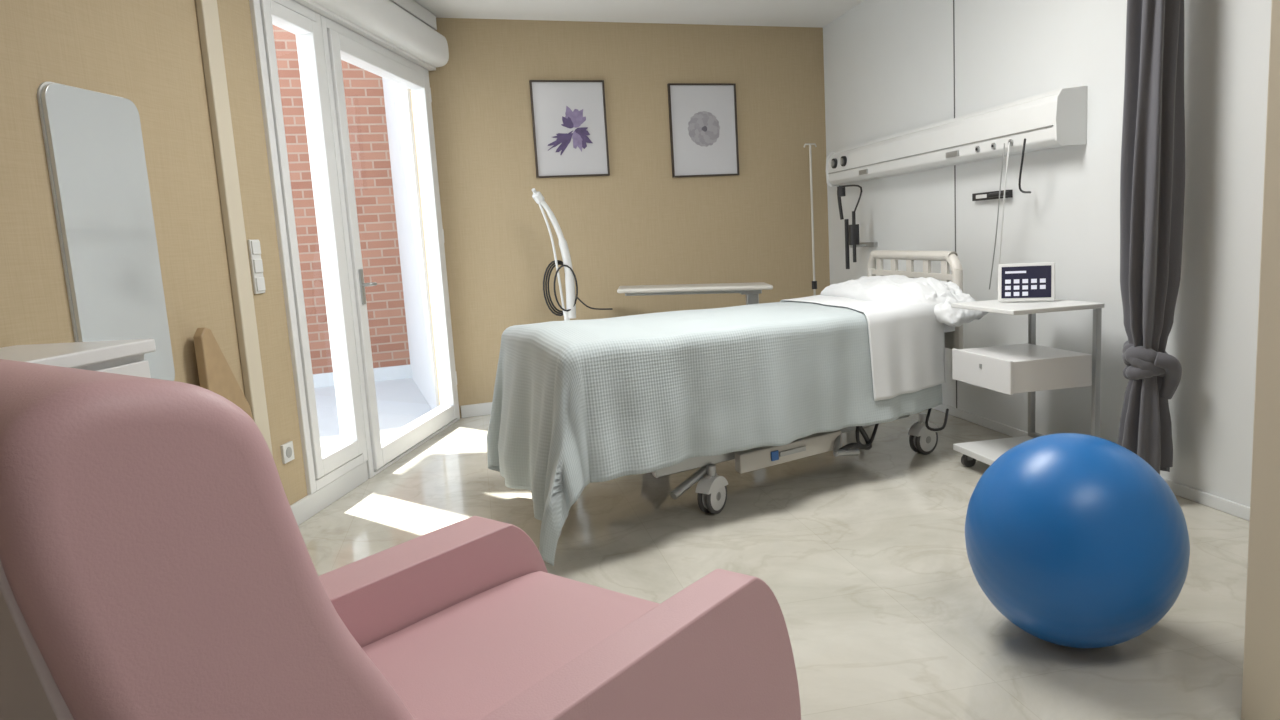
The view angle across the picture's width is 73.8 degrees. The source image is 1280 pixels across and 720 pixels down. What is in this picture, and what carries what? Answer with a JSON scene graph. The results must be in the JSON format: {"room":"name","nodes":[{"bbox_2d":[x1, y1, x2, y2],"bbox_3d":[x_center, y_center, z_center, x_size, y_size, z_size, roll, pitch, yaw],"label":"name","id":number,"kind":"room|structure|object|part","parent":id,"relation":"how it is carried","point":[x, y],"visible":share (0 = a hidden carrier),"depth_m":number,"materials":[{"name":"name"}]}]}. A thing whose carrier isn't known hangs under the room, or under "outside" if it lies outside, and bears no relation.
{"room":"hospital room","nodes":[
{"label":"hospital room","id":0,"kind":"room"},
{"bbox_2d":[0,0,439,504],"bbox_3d":[-1.845,-0.332,1.866,0.120,2.650,7.960,-2,8,7],"label":"wall","id":1,"kind":"structure","parent":0,"point":[147,53],"depth_m":2.98,"materials":[{"name":"beige paint"}]},
{"bbox_2d":[37,82,174,380],"bbox_3d":[-1.669,-0.355,2.702,0.022,0.970,0.398,-2,8,7],"label":"wall mirror","id":2,"kind":"object","parent":1,"relation":"attached to","point":[94,147],"visible":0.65,"depth_m":2.66,"materials":[{"name":"silver glass"}]},
{"bbox_2d":[195,0,272,455],"bbox_3d":[-1.596,-0.606,3.333,0.030,2.550,0.100,-2,8,7],"label":"trim","id":3,"kind":"structure","parent":1,"relation":"attached to","point":[207,10],"depth_m":3.32,"materials":[{"name":"beige wood"}]},
{"bbox_2d":[247,240,265,293],"bbox_3d":[-1.571,-0.383,3.501,0.018,0.220,0.070,-2,8,7],"label":"light switch panel","id":4,"kind":"object","parent":1,"relation":"attached to","point":[254,248],"visible":1,"depth_m":3.48,"materials":[{"name":"white plastic"}]},
{"bbox_2d":[280,441,294,463],"bbox_3d":[-1.518,0.398,3.677,0.014,0.080,0.080,-2,8,7],"label":"wall socket","id":5,"kind":"object","parent":1,"relation":"attached to","point":[287,451],"visible":1,"depth_m":3.66,"materials":[{"name":"white plastic"}]},
{"bbox_2d":[249,0,367,493],"bbox_3d":[-1.557,-0.527,3.976,0.120,2.210,0.590,-2,8,7],"label":"glass door","id":6,"kind":"structure","parent":1,"relation":"in","point":[321,468],"depth_m":4.02,"materials":[{"name":"white metal"}]},
{"bbox_2d":[290,462,367,525],"bbox_3d":[-1.653,0.864,2.450,0.016,0.100,4.000,-2,8,7],"label":"baseboard","id":7,"kind":"structure","parent":1,"relation":"attached to","point":[310,505],"depth_m":4.00,"materials":[{"name":"white paint"}]},
{"bbox_2d":[293,0,448,70],"bbox_3d":[-1.452,-1.881,4.398,0.155,0.335,2.280,-2,8,7],"label":"box","id":8,"kind":"object","parent":1,"relation":"attached to","point":[405,28],"visible":1,"depth_m":4.75,"materials":[{"name":"paint"}]},
{"bbox_2d":[320,15,459,478],"bbox_3d":[-1.400,-0.629,4.979,0.189,2.310,1.435,-2,8,7],"label":"door","id":9,"kind":"structure","parent":1,"relation":"in","point":[340,43],"depth_m":4.77,"materials":[{"name":"white metal"}]},
{"bbox_3d":[-1.399,-0.380,4.400,0.064,0.180,0.065,-2,8,7],"label":"handle","id":10,"kind":"part","parent":9,"relation":"part of","materials":[{"name":"silver metal"}]},
{"bbox_3d":[-1.300,-0.792,5.622,0.020,1.940,0.020,-6,9,-19],"label":"hinges","id":11,"kind":"part","parent":9,"relation":"part of","materials":[{"name":"white"}]},
{"bbox_2d":[428,18,829,417],"bbox_3d":[0.085,-1.070,6.245,3.130,2.650,0.110,-6,9,-19],"label":"wall","id":12,"kind":"structure","parent":0,"point":[636,224],"depth_m":6.07,"materials":[{"name":"beige paint"}]},
{"bbox_2d":[460,402,491,417],"bbox_3d":[0.149,0.208,6.354,2.940,0.085,0.018,-6,9,-19],"label":"baseboard","id":13,"kind":"structure","parent":12,"relation":"attached to","point":[481,409],"depth_m":5.91,"materials":[{"name":"white paint"}]},
{"bbox_2d":[529,80,609,177],"bbox_3d":[-0.482,-1.600,5.909,0.525,0.650,0.025,-6,9,-19],"label":"framed picture","id":14,"kind":"object","parent":12,"relation":"attached to","point":[569,122],"visible":1,"depth_m":5.91,"materials":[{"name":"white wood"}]},
{"bbox_2d":[548,106,591,154],"bbox_3d":[-0.489,-1.588,5.905,0.330,0.337,0.005,-6,9,-19],"label":"print","id":15,"kind":"object","parent":14,"relation":"attached to","point":[569,127],"depth_m":5.91},
{"bbox_2d":[667,83,739,177],"bbox_3d":[0.469,-1.678,6.234,0.530,0.660,0.025,-6,9,-19],"label":"framed picture","id":16,"kind":"object","parent":12,"relation":"attached to","point":[702,116],"visible":1,"depth_m":6.23,"materials":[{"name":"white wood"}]},
{"bbox_2d":[688,111,719,146],"bbox_3d":[0.469,-1.687,6.230,0.259,0.255,0.005,-6,9,-19],"label":"print","id":17,"kind":"object","parent":16,"relation":"attached to","point":[703,126],"depth_m":6.23},
{"bbox_2d":[414,0,864,27],"bbox_3d":[-0.459,-1.843,2.123,6.692,0.100,7.300,-6,9,-19],"label":"ceiling","id":18,"kind":"structure","parent":0,"point":[781,13],"depth_m":5.70,"materials":[{"name":"paint"}]},
{"bbox_2d":[298,408,1248,719],"bbox_3d":[-0.296,0.875,2.509,6.692,0.100,7.300,-6,9,-19],"label":"floor","id":19,"kind":"structure","parent":0,"point":[863,557],"depth_m":2.97,"materials":[{"name":"stone"}]},
{"bbox_2d":[0,339,155,377],"bbox_3d":[-1.520,0.498,1.890,0.411,0.965,0.960,-2,8,7],"label":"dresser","id":20,"kind":"object","parent":19,"relation":"on","point":[124,357],"visible":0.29,"depth_m":2.13,"materials":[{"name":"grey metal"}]},
{"bbox_2d":[193,327,252,418],"bbox_3d":[-1.533,0.328,3.221,0.035,0.929,0.260,-2,8,7],"label":"panel","id":21,"kind":"object","parent":19,"relation":"on","point":[215,374],"visible":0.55,"depth_m":3.10,"materials":[{"name":"brown wood"}]},
{"bbox_2d":[0,359,800,719],"bbox_3d":[-0.330,0.462,1.289,0.755,1.065,1.115,3,10,38],"label":"armchair","id":22,"kind":"object","parent":19,"relation":"on","point":[156,563],"visible":1,"depth_m":0.76,"materials":[{"name":"pink leather"}]},
{"bbox_3d":[-0.559,0.454,1.032,0.665,0.950,0.423,3,10,38],"label":"backrest","id":23,"kind":"part","parent":22,"relation":"part of","materials":[{"name":"pink plastic"}]},
{"bbox_3d":[-0.534,0.635,1.555,0.120,0.486,1.009,3,10,38],"label":"arm","id":24,"kind":"part","parent":22,"relation":"part of","materials":[{"name":"pink plastic"}]},
{"bbox_2d":[362,571,658,719],"bbox_3d":[-0.223,0.588,1.397,0.554,0.172,0.750,3,10,38],"label":"seat cushion","id":25,"kind":"object","parent":22,"relation":"on","point":[464,655],"depth_m":1.50,"materials":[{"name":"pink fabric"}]},
{"bbox_3d":[-0.044,0.646,1.115,0.075,0.531,0.934,3,10,38],"label":"arm","id":26,"kind":"part","parent":22,"relation":"part of","materials":[{"name":"pink plastic"}]},
{"bbox_2d":[532,188,612,320],"bbox_3d":[-0.437,-0.367,5.582,0.424,1.509,0.320,0,9,21],"label":"lamp","id":27,"kind":"object","parent":19,"relation":"on","point":[569,312],"visible":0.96,"depth_m":5.56,"materials":[{"name":"white plastic"}]},
{"bbox_3d":[-0.556,-0.687,5.540,0.244,0.850,0.070,-6,9,-19],"label":"arm","id":28,"kind":"part","parent":27,"relation":"part of","materials":[{"name":"white plastic"}]},
{"bbox_2d":[617,282,772,304],"bbox_3d":[0.384,-0.108,5.811,1.018,0.834,0.440,-3,8,1],"label":"table","id":29,"kind":"object","parent":19,"relation":"on","point":[752,291],"visible":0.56,"depth_m":5.61,"materials":[{"name":"beige plastic"}]},
{"bbox_2d":[487,250,988,565],"bbox_3d":[0.548,0.047,4.079,2.927,0.996,1.181,-9,10,-33],"label":"hospital bed","id":30,"kind":"object","parent":19,"relation":"on","point":[576,404],"visible":0.99,"depth_m":3.48,"materials":[{"name":"white fabric"}]},
{"bbox_3d":[0.644,0.324,4.140,1.780,0.120,0.754,-8,9,-31],"label":"frame","id":31,"kind":"part","parent":30,"relation":"part of","materials":[{"name":"grey metal"}]},
{"bbox_2d":[820,275,956,306],"bbox_3d":[1.275,-0.345,4.475,0.397,0.188,0.920,-5,8,-9],"label":"pillow","id":32,"kind":"object","parent":30,"relation":"on","point":[891,290],"depth_m":4.19,"materials":[{"name":"white fabric"}]},
{"bbox_3d":[1.510,-0.362,4.766,0.053,0.496,1.063,-5,8,-8],"label":"headboard","id":33,"kind":"part","parent":30,"relation":"part of","materials":[{"name":"beige plastic"}]},
{"bbox_2d":[804,143,816,295],"bbox_3d":[1.297,-0.713,6.368,0.328,1.766,0.328,-3,8,3],"label":"stand","id":34,"kind":"object","parent":19,"relation":"on","point":[814,283],"visible":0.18,"depth_m":6.32,"materials":[{"name":"white metal"}]},
{"bbox_2d":[951,299,1103,466],"bbox_3d":[1.706,0.131,3.804,0.428,0.770,0.480,-5,8,-10],"label":"bedside table","id":35,"kind":"object","parent":19,"relation":"on","point":[1029,367],"visible":0.66,"depth_m":3.63,"materials":[{"name":"white plastic"}]},
{"bbox_2d":[953,436,1032,465],"bbox_3d":[1.728,0.422,3.844,0.420,0.030,0.465,-5,8,-10],"label":"shelf","id":36,"kind":"object","parent":35,"relation":"attached to","point":[986,451],"depth_m":3.94,"materials":[{"name":"white plastic"}]},
{"bbox_3d":[1.682,0.031,3.787,0.384,0.145,0.450,-5,8,-10],"label":"drawer","id":37,"kind":"part","parent":35,"relation":"part of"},
{"bbox_2d":[998,262,1054,301],"bbox_3d":[1.706,-0.344,3.769,0.230,0.167,0.045,0,9,25],"label":"display","id":38,"kind":"object","parent":35,"relation":"on","point":[1018,282],"visible":1,"depth_m":3.76,"materials":[{"name":"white plastic"}]},
{"bbox_2d":[965,433,1189,647],"bbox_3d":[1.162,0.481,2.298,0.536,0.566,0.537,-6,9,-19],"label":"exercise ball","id":39,"kind":"object","parent":19,"relation":"on","point":[1077,540],"visible":1,"depth_m":2.11,"materials":[{"name":"blue rubber"}]},
{"bbox_2d":[823,0,1271,506],"bbox_3d":[2.182,-0.750,3.106,0.120,2.650,7.300,-5,8,-10],"label":"wall","id":40,"kind":"structure","parent":0,"point":[889,65],"depth_m":3.93,"materials":[{"name":"white paint"}]},
{"bbox_2d":[837,185,877,268],"bbox_3d":[1.526,-0.925,5.907,0.187,0.587,0.352,-5,8,-11],"label":"suction regulator","id":41,"kind":"object","parent":40,"relation":"attached to","point":[851,231],"visible":1,"depth_m":5.94,"materials":[{"name":"black plastic"}]},
{"bbox_2d":[953,0,956,407],"bbox_3d":[1.796,-0.976,4.860,0.005,2.650,0.008,-6,9,-19],"label":"trim","id":42,"kind":"structure","parent":40,"relation":"attached to","point":[953,0],"depth_m":4.80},
{"bbox_2d":[826,86,1086,186],"bbox_3d":[1.663,-1.240,5.011,0.166,0.255,2.574,-5,8,-10],"label":"bedhead unit","id":43,"kind":"object","parent":40,"relation":"attached to","point":[1057,118],"visible":0.97,"depth_m":4.42,"materials":[{"name":"white plastic"}]},
{"bbox_2d":[989,139,1030,289],"bbox_3d":[1.835,-0.697,4.193,0.149,0.724,0.462,-2,8,8],"label":"cable","id":44,"kind":"object","parent":43,"relation":"hanging from","point":[1024,142],"visible":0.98,"depth_m":4.12,"materials":[{"name":"black plastic"}]},
{"bbox_2d":[972,190,1012,200],"bbox_3d":[1.845,-0.865,4.484,0.052,0.040,0.340,-5,8,-10],"label":"strip","id":45,"kind":"object","parent":40,"relation":"attached to","point":[1008,193],"visible":0.99,"depth_m":4.45,"materials":[{"name":"black plastic"}]},
{"bbox_2d":[933,403,1249,520],"bbox_3d":[1.948,0.366,4.608,0.012,0.050,4.530,-5,8,-10],"label":"baseboard","id":46,"kind":"structure","parent":40,"relation":"attached to","point":[1227,506],"depth_m":3.41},
{"label":"outside","id":47,"kind":"structure","parent":0,"visible":0},
{"bbox_2d":[314,378,431,450],"bbox_3d":[-4.483,0.893,4.575,5.870,0.180,10.500,-2,8,7],"label":"ground","id":48,"kind":"structure","parent":47,"point":[400,402],"depth_m":6.58,"materials":[{"name":"stone"}]},
{"bbox_2d":[272,24,411,387],"bbox_3d":[-5.410,-1.837,6.803,6.530,4.700,0.220,-6,9,-19],"label":"brick wall","id":49,"kind":"structure","parent":48,"relation":"on","point":[363,89],"depth_m":7.77,"materials":[{"name":"red brick"}]},
{"bbox_2d":[382,77,438,409],"bbox_3d":[-1.856,-1.317,6.913,0.130,3.220,2.440,-6,9,-19],"label":"wall","id":50,"kind":"structure","parent":48,"relation":"on","point":[396,96],"depth_m":6.57,"materials":[{"name":"white paint"}]},
{"bbox_3d":[1.472,-2.006,2.922,1.000,0.030,0.030,-6,9,-19],"label":"rail","id":51,"kind":"object","parent":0,"visible":0},
{"bbox_2d":[1117,0,1185,474],"bbox_3d":[1.928,-0.790,3.210,0.220,2.510,0.208,-1,8,17],"label":"curtain","id":52,"kind":"object","parent":51,"relation":"hanging from","point":[1153,157],"visible":0.98,"depth_m":3.20,"materials":[{"name":"grey fabric"}]},
{"bbox_3d":[1.826,-0.551,1.857,1.020,2.650,0.080,-6,9,-19],"label":"wall partition","id":53,"kind":"structure","parent":0,"visible":0},
{"bbox_2d":[1241,0,1279,719],"bbox_3d":[1.317,-0.496,1.685,0.060,2.650,0.120,-6,9,-19],"label":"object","id":54,"kind":"structure","parent":53,"relation":"attached to","point":[1261,661],"depth_m":1.80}
]}

